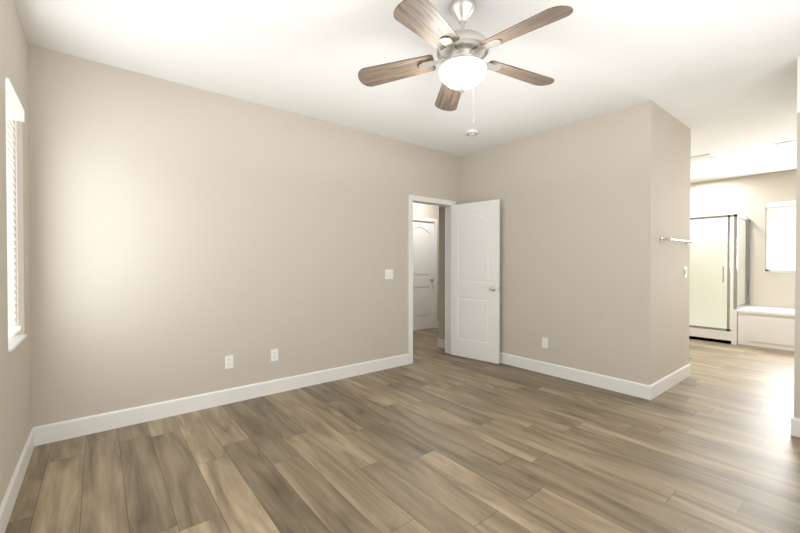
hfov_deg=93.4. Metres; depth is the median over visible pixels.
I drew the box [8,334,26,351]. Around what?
window sill
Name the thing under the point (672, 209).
wall
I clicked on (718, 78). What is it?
ceiling
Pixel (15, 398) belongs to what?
wall
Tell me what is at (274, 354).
electrical outlet
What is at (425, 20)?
ceiling fan
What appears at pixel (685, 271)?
light switch
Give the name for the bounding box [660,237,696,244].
towel rail
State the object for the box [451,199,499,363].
door leaf
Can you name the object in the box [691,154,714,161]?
ceiling vent
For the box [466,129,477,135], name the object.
smoke detector
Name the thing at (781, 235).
window blind
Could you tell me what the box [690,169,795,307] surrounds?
wall
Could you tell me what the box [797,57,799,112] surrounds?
ceiling soffit
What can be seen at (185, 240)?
wall
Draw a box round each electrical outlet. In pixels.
[225,355,232,368]
[271,349,277,360]
[542,337,547,347]
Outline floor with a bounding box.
[5,328,799,532]
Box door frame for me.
[408,195,455,363]
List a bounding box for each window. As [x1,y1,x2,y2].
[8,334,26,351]
[765,208,794,272]
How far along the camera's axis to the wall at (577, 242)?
3.95 m
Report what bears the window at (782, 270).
in the wall at (750, 196)
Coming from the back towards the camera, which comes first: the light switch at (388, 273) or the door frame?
the door frame
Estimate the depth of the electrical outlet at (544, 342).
4.27 m
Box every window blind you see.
[5,78,23,339]
[766,200,795,268]
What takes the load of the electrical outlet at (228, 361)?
attached to the wall at (185, 240)
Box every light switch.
[385,269,392,278]
[684,267,686,276]
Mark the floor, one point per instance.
(432, 438)
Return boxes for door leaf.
[413,220,433,330]
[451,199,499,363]
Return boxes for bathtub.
[738,306,794,350]
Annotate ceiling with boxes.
[14,0,799,182]
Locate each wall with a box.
[0,0,31,505]
[28,44,460,426]
[413,203,438,320]
[439,100,799,418]
[654,104,690,382]
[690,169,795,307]
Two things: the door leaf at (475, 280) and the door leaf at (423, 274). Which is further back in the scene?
the door leaf at (423, 274)
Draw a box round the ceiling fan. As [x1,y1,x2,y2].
[358,0,572,123]
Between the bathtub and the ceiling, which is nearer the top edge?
the ceiling
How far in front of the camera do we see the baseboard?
3.41 m
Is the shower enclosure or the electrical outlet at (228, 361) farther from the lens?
the shower enclosure
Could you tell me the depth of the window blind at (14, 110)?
2.19 m
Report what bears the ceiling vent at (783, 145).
in the ceiling
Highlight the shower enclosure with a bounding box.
[689,214,749,344]
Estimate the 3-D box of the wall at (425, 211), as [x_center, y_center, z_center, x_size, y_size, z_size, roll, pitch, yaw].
[-0.185,-0.178,6.631,3.700,2.740,0.120,0,1,-39]
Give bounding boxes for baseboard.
[0,321,799,532]
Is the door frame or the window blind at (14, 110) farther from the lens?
the door frame
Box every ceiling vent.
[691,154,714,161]
[772,140,796,149]

